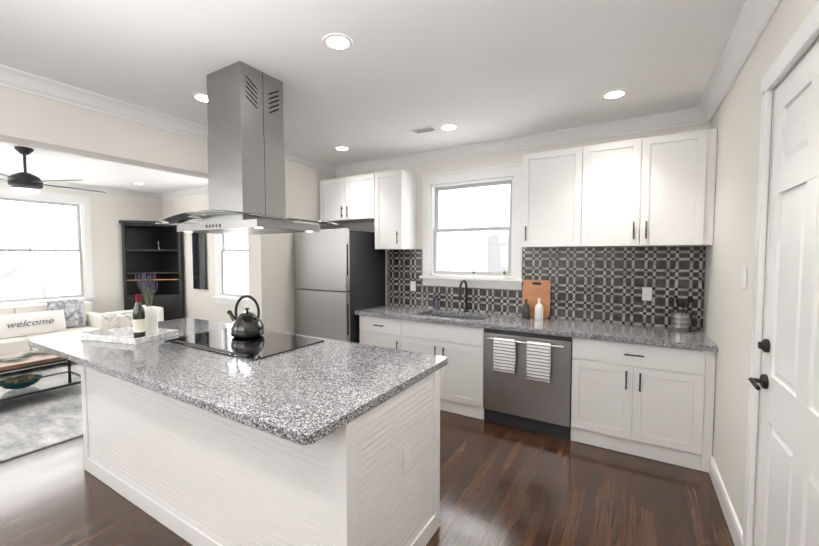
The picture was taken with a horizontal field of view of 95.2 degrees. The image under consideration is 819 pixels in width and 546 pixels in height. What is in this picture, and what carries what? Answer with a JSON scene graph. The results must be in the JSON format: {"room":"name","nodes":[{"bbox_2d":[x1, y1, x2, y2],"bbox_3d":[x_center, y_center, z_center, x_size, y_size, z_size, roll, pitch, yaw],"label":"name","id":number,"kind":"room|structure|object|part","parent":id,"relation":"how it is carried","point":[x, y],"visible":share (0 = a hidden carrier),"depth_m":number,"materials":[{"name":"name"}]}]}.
{"room":"kitchen","nodes":[
{"label":"kitchen","id":0,"kind":"room"},
{"bbox_2d":[0,183,162,313],"bbox_3d":[-6.788,-0.025,4.347,0.150,2.720,7.270,2,3,31],"label":"wall","id":1,"kind":"structure","parent":0,"point":[108,212],"depth_m":6.64,"materials":[{"name":"white paint"}]},
{"bbox_2d":[0,187,96,306],"bbox_3d":[-5.953,-0.348,5.663,0.205,1.832,1.840,2,3,31],"label":"living room window","id":2,"kind":"structure","parent":1,"relation":"in","point":[81,205],"depth_m":6.12,"materials":[{"name":"white"}]},
{"bbox_2d":[2,174,159,199],"bbox_3d":[-6.644,-1.331,4.288,0.096,0.105,7.120,2,3,31],"label":"crown molding","id":3,"kind":"structure","parent":1,"relation":"attached to","point":[110,191],"depth_m":6.49,"materials":[{"name":"white wood"}]},
{"bbox_2d":[0,86,335,333],"bbox_3d":[-2.913,0.078,2.130,0.220,2.719,7.118,2,3,31],"label":"wall","id":4,"kind":"structure","parent":0,"point":[31,120],"depth_m":3.23,"materials":[{"name":"white paint"}]},
{"bbox_2d":[0,64,335,175],"bbox_3d":[-2.777,-1.224,1.989,0.096,0.105,7.120,2,3,31],"label":"crown molding","id":5,"kind":"structure","parent":4,"relation":"attached to","point":[12,78],"depth_m":2.83,"materials":[{"name":"white wood"}]},
{"bbox_2d":[0,410,734,545],"bbox_3d":[-3.046,1.458,2.274,8.770,0.050,7.420,2,3,31],"label":"floor","id":6,"kind":"structure","parent":0,"point":[502,485],"depth_m":2.36,"materials":[{"name":"brown wood"}]},
{"bbox_2d":[0,361,82,461],"bbox_3d":[-4.347,1.367,3.546,3.030,0.011,3.580,2,3,31],"label":"rug","id":7,"kind":"object","parent":6,"relation":"on","point":[33,422],"depth_m":3.52,"materials":[{"name":"grey carpet"}]},
{"bbox_2d":[0,349,80,401],"bbox_3d":[-4.158,1.121,3.725,0.620,0.462,1.400,2,3,31],"label":"coffee table","id":8,"kind":"object","parent":7,"relation":"on","point":[69,377],"visible":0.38,"depth_m":3.90,"materials":[{"name":"brown wood"}]},
{"bbox_2d":[0,374,42,388],"bbox_3d":[-4.056,1.127,3.897,0.340,0.140,0.340,2,3,31],"label":"decorative bowl","id":9,"kind":"object","parent":8,"relation":"on","point":[23,381],"visible":1,"depth_m":3.85,"materials":[{"name":"teal ceramic"}]},
{"bbox_2d":[0,351,52,360],"bbox_3d":[-4.159,0.875,3.716,0.347,0.026,1.253,2,3,31],"label":"garland","id":10,"kind":"object","parent":8,"relation":"on","point":[18,358],"visible":0.6,"depth_m":3.85,"materials":[{"name":"green plant"}]},
{"bbox_2d":[0,301,113,373],"bbox_3d":[-5.519,0.896,4.753,1.060,0.838,2.590,2,3,31],"label":"sofa","id":11,"kind":"object","parent":6,"relation":"on","point":[95,321],"visible":0.27,"depth_m":5.15,"materials":[{"name":"white fabric"}]},
{"bbox_2d":[0,309,65,338],"bbox_3d":[-5.113,0.684,5.008,0.182,0.293,0.760,2,3,31],"label":"pillow","id":12,"kind":"object","parent":11,"relation":"on","point":[58,318],"visible":1,"depth_m":4.99,"materials":[{"name":"white fabric"}]},
{"bbox_2d":[7,319,53,327],"bbox_3d":[-5.034,0.660,4.975,0.002,0.083,0.446,-15,-5,30],"label":"lettering","id":13,"kind":"object","parent":12,"relation":"attached to","point":[28,322],"visible":1,"depth_m":4.94,"materials":[{"name":"grey fabric"}]},
{"bbox_2d":[47,299,87,327],"bbox_3d":[-5.031,0.603,5.503,0.196,0.410,0.420,2,3,31],"label":"pillow","id":14,"kind":"object","parent":11,"relation":"on","point":[74,312],"visible":0.79,"depth_m":5.50,"materials":[{"name":"grey fabric"}]},
{"bbox_2d":[102,305,163,327],"bbox_3d":[-4.516,0.912,6.107,0.640,0.678,0.640,2,3,31],"label":"armchair","id":15,"kind":"object","parent":6,"relation":"on","point":[121,319],"visible":0.15,"depth_m":6.03,"materials":[{"name":"white fabric"}]},
{"bbox_2d":[119,220,183,320],"bbox_3d":[-4.728,0.130,6.905,0.764,2.168,0.764,2,3,31],"label":"bookshelf","id":16,"kind":"object","parent":6,"relation":"on","point":[148,247],"visible":0.56,"depth_m":7.00,"materials":[{"name":"black wood"}]},
{"bbox_2d":[80,365,439,545],"bbox_3d":[-1.083,0.974,2.387,2.449,0.902,0.804,2,3,31],"label":"kitchen island","id":17,"kind":"object","parent":6,"relation":"on","point":[193,475],"visible":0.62,"depth_m":1.83,"materials":[{"name":"white wood"}]},
{"bbox_2d":[29,318,446,444],"bbox_3d":[-1.227,0.500,2.407,2.735,0.040,1.115,2,3,31],"label":"island countertop","id":18,"kind":"structure","parent":17,"relation":"on","point":[310,394],"depth_m":1.86,"materials":[{"name":"stone"}]},
{"bbox_2d":[80,326,178,344],"bbox_3d":[-2.019,0.446,2.710,0.520,0.038,0.330,1,3,17],"label":"tray","id":19,"kind":"object","parent":18,"relation":"on","point":[120,335],"visible":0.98,"depth_m":2.64,"materials":[{"name":"white stone"}]},
{"bbox_2d":[100,313,117,334],"bbox_3d":[-2.202,0.376,2.741,0.104,0.150,0.104,2,3,31],"label":"martini glass","id":20,"kind":"object","parent":19,"relation":"on","point":[112,316],"visible":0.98,"depth_m":2.74,"materials":[{"name":"clear glass"}]},
{"bbox_2d":[123,312,132,332],"bbox_3d":[-2.094,0.373,2.808,0.104,0.150,0.104,2,3,31],"label":"martini glass","id":21,"kind":"object","parent":19,"relation":"on","point":[129,318],"visible":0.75,"depth_m":2.79,"materials":[{"name":"clear glass"}]},
{"bbox_2d":[132,294,145,337],"bbox_3d":[-1.902,0.303,2.626,0.074,0.307,0.074,2,3,31],"label":"wine bottle","id":22,"kind":"object","parent":19,"relation":"on","point":[139,323],"visible":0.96,"depth_m":2.60,"materials":[{"name":"black glass"}]},
{"bbox_2d":[135,272,157,334],"bbox_3d":[-1.931,0.222,2.752,0.125,0.458,0.125,2,3,31],"label":"vase","id":23,"kind":"object","parent":19,"relation":"on","point":[151,314],"visible":1,"depth_m":2.74,"materials":[{"name":"white ceramic"}]},
{"bbox_2d":[164,328,323,360],"bbox_3d":[-1.145,0.466,2.587,0.970,0.010,0.570,2,3,31],"label":"cooktop","id":24,"kind":"object","parent":18,"relation":"in","point":[266,344],"visible":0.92,"depth_m":2.48,"materials":[{"name":"black glass"}]},
{"bbox_2d":[227,295,264,338],"bbox_3d":[-1.188,0.307,2.709,0.267,0.299,0.230,2,3,31],"label":"kettle","id":25,"kind":"object","parent":24,"relation":"on","point":[246,324],"visible":1,"depth_m":2.64,"materials":[{"name":"black"}]},
{"bbox_2d":[294,228,384,342],"bbox_3d":[-0.829,0.409,4.583,0.781,1.830,0.765,2,3,31],"label":"fridge","id":26,"kind":"object","parent":6,"relation":"on","point":[367,275],"depth_m":4.24,"materials":[{"name":"grey metal"}]},
{"bbox_3d":[-0.989,0.421,4.314,0.781,1.830,0.139,2,3,31],"label":"fridge door","id":27,"kind":"part","parent":26,"relation":"part of","materials":[{"name":"silver metal"}]},
{"bbox_2d":[359,315,434,354],"bbox_3d":[-0.138,0.897,4.299,0.621,0.878,0.617,2,3,31],"label":"base cabinet","id":28,"kind":"object","parent":6,"relation":"on","point":[408,335],"depth_m":3.91,"materials":[{"name":"white wood"}]},
{"bbox_2d":[483,328,572,439],"bbox_3d":[1.138,0.937,3.484,0.738,0.874,0.641,2,3,31],"label":"dishwasher","id":29,"kind":"object","parent":6,"relation":"on","point":[518,400],"visible":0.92,"depth_m":3.24,"materials":[{"name":"grey metal"}]},
{"bbox_2d":[493,337,515,375],"bbox_3d":[0.837,0.730,3.291,0.191,0.310,0.052,2,3,31],"label":"towel","id":30,"kind":"object","parent":29,"relation":"hanging from","point":[504,355],"visible":0.96,"depth_m":3.27,"materials":[{"name":"white fabric"}]},
{"bbox_2d":[526,341,550,383],"bbox_3d":[1.087,0.747,3.143,0.191,0.330,0.052,2,3,31],"label":"towel","id":31,"kind":"object","parent":29,"relation":"hanging from","point":[538,365],"visible":1,"depth_m":3.12,"materials":[{"name":"white fabric"}]},
{"bbox_2d":[570,337,715,472],"bbox_3d":[1.882,0.953,3.099,0.922,0.878,0.617,2,3,31],"label":"base cabinet","id":32,"kind":"object","parent":6,"relation":"on","point":[650,402],"depth_m":2.81,"materials":[{"name":"white wood"}]},
{"bbox_2d":[354,305,717,351],"bbox_3d":[0.909,0.574,3.627,3.152,0.252,0.649,2,3,31],"label":"countertop","id":33,"kind":"structure","parent":32,"relation":"on","point":[695,339],"depth_m":3.26,"materials":[{"name":"stone"}]},
{"bbox_2d":[433,291,437,309],"bbox_3d":[0.296,0.311,4.270,0.064,0.210,0.068,2,3,31],"label":"soap bottle","id":34,"kind":"object","parent":33,"relation":"on","point":[435,302],"visible":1,"depth_m":4.25,"materials":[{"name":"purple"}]},
{"bbox_2d":[459,280,470,311],"bbox_3d":[0.595,0.250,4.016,0.082,0.357,0.211,2,3,31],"label":"faucet","id":35,"kind":"object","parent":33,"relation":"on","point":[460,296],"visible":1,"depth_m":4.07,"materials":[{"name":"black metal"}]},
{"bbox_2d":[522,299,529,318],"bbox_3d":[1.140,0.350,3.655,0.074,0.190,0.074,2,3,31],"label":"bottle","id":36,"kind":"object","parent":33,"relation":"on","point":[526,311],"visible":1,"depth_m":3.63,"materials":[{"name":"grey ceramic"}]},
{"bbox_2d":[521,280,550,317],"bbox_3d":[1.267,0.256,3.737,0.270,0.373,0.076,2,3,31],"label":"cutting board","id":37,"kind":"object","parent":33,"relation":"on","point":[533,291],"visible":0.92,"depth_m":3.73,"materials":[{"name":"brown wood"}]},
{"bbox_2d":[535,298,542,319],"bbox_3d":[1.242,0.346,3.582,0.078,0.205,0.078,2,3,31],"label":"bottle","id":38,"kind":"object","parent":33,"relation":"on","point":[538,310],"visible":1,"depth_m":3.55,"materials":[{"name":"white ceramic"}]},
{"bbox_2d":[668,296,693,331],"bbox_3d":[2.212,0.328,3.053,0.173,0.290,0.135,2,3,31],"label":"utensil crock","id":39,"kind":"object","parent":33,"relation":"on","point":[680,321],"visible":1,"depth_m":3.02,"materials":[{"name":"silver metal"}]},
{"bbox_2d":[0,0,745,193],"bbox_3d":[-3.046,-1.324,2.144,8.770,0.080,7.420,2,3,31],"label":"ceiling","id":40,"kind":"structure","parent":0,"point":[477,71],"depth_m":2.28,"materials":[{"name":"white paint"}]},
{"bbox_2d":[0,146,104,193],"bbox_3d":[-4.222,-1.125,4.171,1.393,0.504,1.341,2,3,31],"label":"ceiling fan","id":41,"kind":"object","parent":40,"relation":"hanging from","point":[24,182],"visible":1,"depth_m":4.06,"materials":[{"name":"black metal"}]},
{"bbox_2d":[192,93,206,102],"bbox_3d":[-1.540,-1.312,2.809,0.168,0.006,0.168,2,3,31],"label":"recessed light","id":42,"kind":"object","parent":40,"relation":"in","point":[200,97],"visible":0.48,"depth_m":2.79,"materials":[{"name":"white plastic"}]},
{"bbox_2d":[156,61,337,234],"bbox_3d":[-1.096,-0.789,2.522,1.002,1.022,0.680,2,3,31],"label":"range hood","id":43,"kind":"object","parent":40,"relation":"hanging from","point":[246,154],"depth_m":2.39,"materials":[{"name":"silver metal"}]},
{"bbox_3d":[-1.096,-0.360,2.542,1.002,0.058,0.680,2,3,31],"label":"range hood glass","id":44,"kind":"part","parent":43,"relation":"part of","materials":[{"name":"clear glass"}]},
{"bbox_2d":[322,33,352,50],"bbox_3d":[-0.397,-1.277,2.071,0.168,0.006,0.168,2,3,31],"label":"recessed light","id":45,"kind":"object","parent":40,"relation":"in","point":[337,41],"visible":1,"depth_m":2.06,"materials":[{"name":"white plastic"}]},
{"bbox_2d":[335,146,349,150],"bbox_3d":[-0.744,-1.373,4.125,0.168,0.006,0.168,2,3,31],"label":"recessed light","id":46,"kind":"object","parent":40,"relation":"in","point":[341,148],"visible":0.98,"depth_m":4.12,"materials":[{"name":"white plastic"}]},
{"bbox_2d":[409,125,438,133],"bbox_3d":[0.135,-1.343,3.510,0.260,0.009,0.120,2,3,31],"label":"ceiling vent","id":47,"kind":"object","parent":40,"relation":"in","point":[424,129],"visible":0.96,"depth_m":3.49,"materials":[{"name":"white metal"}]},
{"bbox_2d":[440,124,457,130],"bbox_3d":[0.363,-1.341,3.444,0.168,0.006,0.168,2,3,31],"label":"recessed light","id":48,"kind":"object","parent":40,"relation":"in","point":[448,127],"visible":1,"depth_m":3.44,"materials":[{"name":"white plastic"}]},
{"bbox_2d":[602,89,627,99],"bbox_3d":[1.504,-1.309,2.742,0.168,0.006,0.168,2,3,31],"label":"recessed light","id":49,"kind":"object","parent":40,"relation":"in","point":[614,94],"visible":1,"depth_m":2.74,"materials":[{"name":"white plastic"}]},
{"bbox_2d":[163,122,710,329],"bbox_3d":[-1.238,-0.073,5.360,8.650,2.720,0.150,2,3,31],"label":"wall","id":50,"kind":"structure","parent":0,"point":[202,304],"depth_m":4.83,"materials":[{"name":"white paint"}]},
{"bbox_2d":[160,187,208,199],"bbox_3d":[-3.046,-1.422,6.231,4.050,0.105,0.095,2,3,31],"label":"crown molding","id":51,"kind":"structure","parent":50,"relation":"attached to","point":[199,191],"depth_m":6.87,"materials":[{"name":"white wood"}]},
{"bbox_2d":[192,232,207,289],"bbox_3d":[-3.795,-0.253,6.757,0.380,1.090,0.047,2,3,31],"label":"wall panel","id":52,"kind":"object","parent":50,"relation":"attached to","point":[199,249],"visible":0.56,"depth_m":6.72,"materials":[{"name":"black glass"}]},
{"bbox_2d":[212,234,248,305],"bbox_3d":[-2.860,-0.377,6.269,1.250,1.832,0.205,2,3,31],"label":"window","id":53,"kind":"structure","parent":50,"relation":"in","point":[222,295],"depth_m":6.50,"materials":[{"name":"white"}]},
{"bbox_2d":[319,173,374,223],"bbox_3d":[-0.700,-0.912,4.687,0.863,0.520,0.383,2,3,31],"label":"upper cabinet","id":54,"kind":"object","parent":50,"relation":"attached to","point":[351,199],"visible":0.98,"depth_m":4.54,"materials":[{"name":"white wood"}]},
{"bbox_2d":[374,170,416,249],"bbox_3d":[-0.168,-0.718,4.378,0.373,0.880,0.383,2,3,31],"label":"upper cabinet","id":55,"kind":"object","parent":50,"relation":"attached to","point":[395,209],"visible":1,"depth_m":4.26,"materials":[{"name":"white wood"}]},
{"bbox_2d":[419,163,523,289],"bbox_3d":[0.681,-0.485,4.154,1.197,1.287,0.205,2,3,31],"label":"kitchen window","id":56,"kind":"structure","parent":50,"relation":"in","point":[513,279],"depth_m":4.10,"materials":[{"name":"white wood"}]},
{"bbox_2d":[336,108,695,175],"bbox_3d":[0.705,-1.318,4.001,3.780,0.105,0.095,2,3,31],"label":"crown molding","id":57,"kind":"structure","parent":50,"relation":"attached to","point":[687,117],"depth_m":3.67,"materials":[{"name":"white wood"}]},
{"bbox_2d":[387,246,705,329],"bbox_3d":[1.079,0.089,3.891,3.152,0.691,0.012,2,3,31],"label":"tile backsplash","id":58,"kind":"structure","parent":50,"relation":"attached to","point":[602,284],"depth_m":3.50,"materials":[{"name":"tile"}]},
{"bbox_2d":[410,281,415,290],"bbox_3d":[0.042,0.158,4.500,0.072,0.116,0.007,2,3,31],"label":"electrical outlet","id":59,"kind":"object","parent":58,"relation":"attached to","point":[412,285],"visible":1,"depth_m":4.50,"materials":[{"name":"white plastic"}]},
{"bbox_2d":[642,287,651,300],"bbox_3d":[2.087,0.184,3.283,0.072,0.116,0.007,2,3,31],"label":"electrical outlet","id":60,"kind":"object","parent":58,"relation":"attached to","point":[646,293],"visible":1,"depth_m":3.28,"materials":[{"name":"white plastic"}]},
{"bbox_2d":[521,145,592,247],"bbox_3d":[1.379,-0.671,3.480,0.571,0.860,0.347,2,3,31],"label":"upper cabinet","id":61,"kind":"object","parent":50,"relation":"attached to","point":[557,185],"depth_m":3.32,"materials":[{"name":"white wood"}]},
{"bbox_2d":[589,128,716,246],"bbox_3d":[1.934,-0.655,3.150,0.961,0.860,0.347,2,3,31],"label":"upper cabinet","id":62,"kind":"object","parent":50,"relation":"attached to","point":[656,191],"depth_m":2.95,"materials":[{"name":"white wood"}]},
{"bbox_2d":[703,0,818,545],"bbox_3d":[0.671,0.177,0.000,0.120,2.720,7.420,2,3,31],"label":"wall","id":63,"kind":"structure","parent":0,"point":[730,254],"depth_m":2.12,"materials":[{"name":"white paint"}]},
{"bbox_2d":[709,456,742,545],"bbox_3d":[1.888,1.368,2.237,0.016,0.130,0.920,2,3,31],"label":"baseboard","id":64,"kind":"structure","parent":63,"relation":"attached to","point":[733,523],"depth_m":2.14,"materials":[{"name":"white wood"}]},
{"bbox_2d":[692,0,781,124],"bbox_3d":[0.578,-1.131,-0.006,0.096,0.105,7.120,2,3,31],"label":"crown molding","id":65,"kind":"structure","parent":63,"relation":"attached to","point":[753,21],"depth_m":2.07,"materials":[{"name":"white wood"}]},
{"bbox_2d":[742,266,746,288],"bbox_3d":[1.777,0.025,1.986,0.011,0.120,0.075,2,3,31],"label":"switch plate","id":66,"kind":"object","parent":63,"relation":"attached to","point":[744,277],"visible":0.96,"depth_m":1.97,"materials":[{"name":"white plastic"}]},
{"bbox_2d":[742,1,818,545],"bbox_3d":[1.365,0.295,1.319,0.024,2.359,1.095,2,3,31],"label":"door frame","id":67,"kind":"structure","parent":63,"relation":"attached to","point":[804,37],"depth_m":1.70,"materials":[{"name":"white wood"}]},
{"bbox_2d":[748,40,818,545],"bbox_3d":[1.372,0.341,1.317,0.101,2.261,0.907,2,3,31],"label":"door","id":68,"kind":"structure","parent":63,"relation":"in","point":[787,511],"depth_m":1.41,"materials":[{"name":"white wood"}]},
{"label":"outside","id":69,"kind":"structure","parent":0,"visible":0},
{"bbox_2d":[0,184,509,299],"bbox_3d":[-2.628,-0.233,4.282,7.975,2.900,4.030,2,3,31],"label":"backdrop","id":70,"kind":"structure","parent":69,"point":[243,268],"depth_m":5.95,"materials":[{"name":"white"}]},
{"bbox_2d":[0,212,78,296],"bbox_3d":[-6.357,-0.121,5.704,0.067,2.392,3.005,2,3,31],"label":"branches","id":71,"kind":"object","parent":70,"relation":"attached to","point":[17,268],"depth_m":6.10,"materials":[{"name":"white"}]},
{"bbox_2d":[487,234,507,271],"bbox_3d":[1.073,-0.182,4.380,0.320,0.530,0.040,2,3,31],"label":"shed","id":72,"kind":"object","parent":70,"relation":"attached to","point":[502,246],"depth_m":4.38,"materials":[{"name":"white"}]}
]}

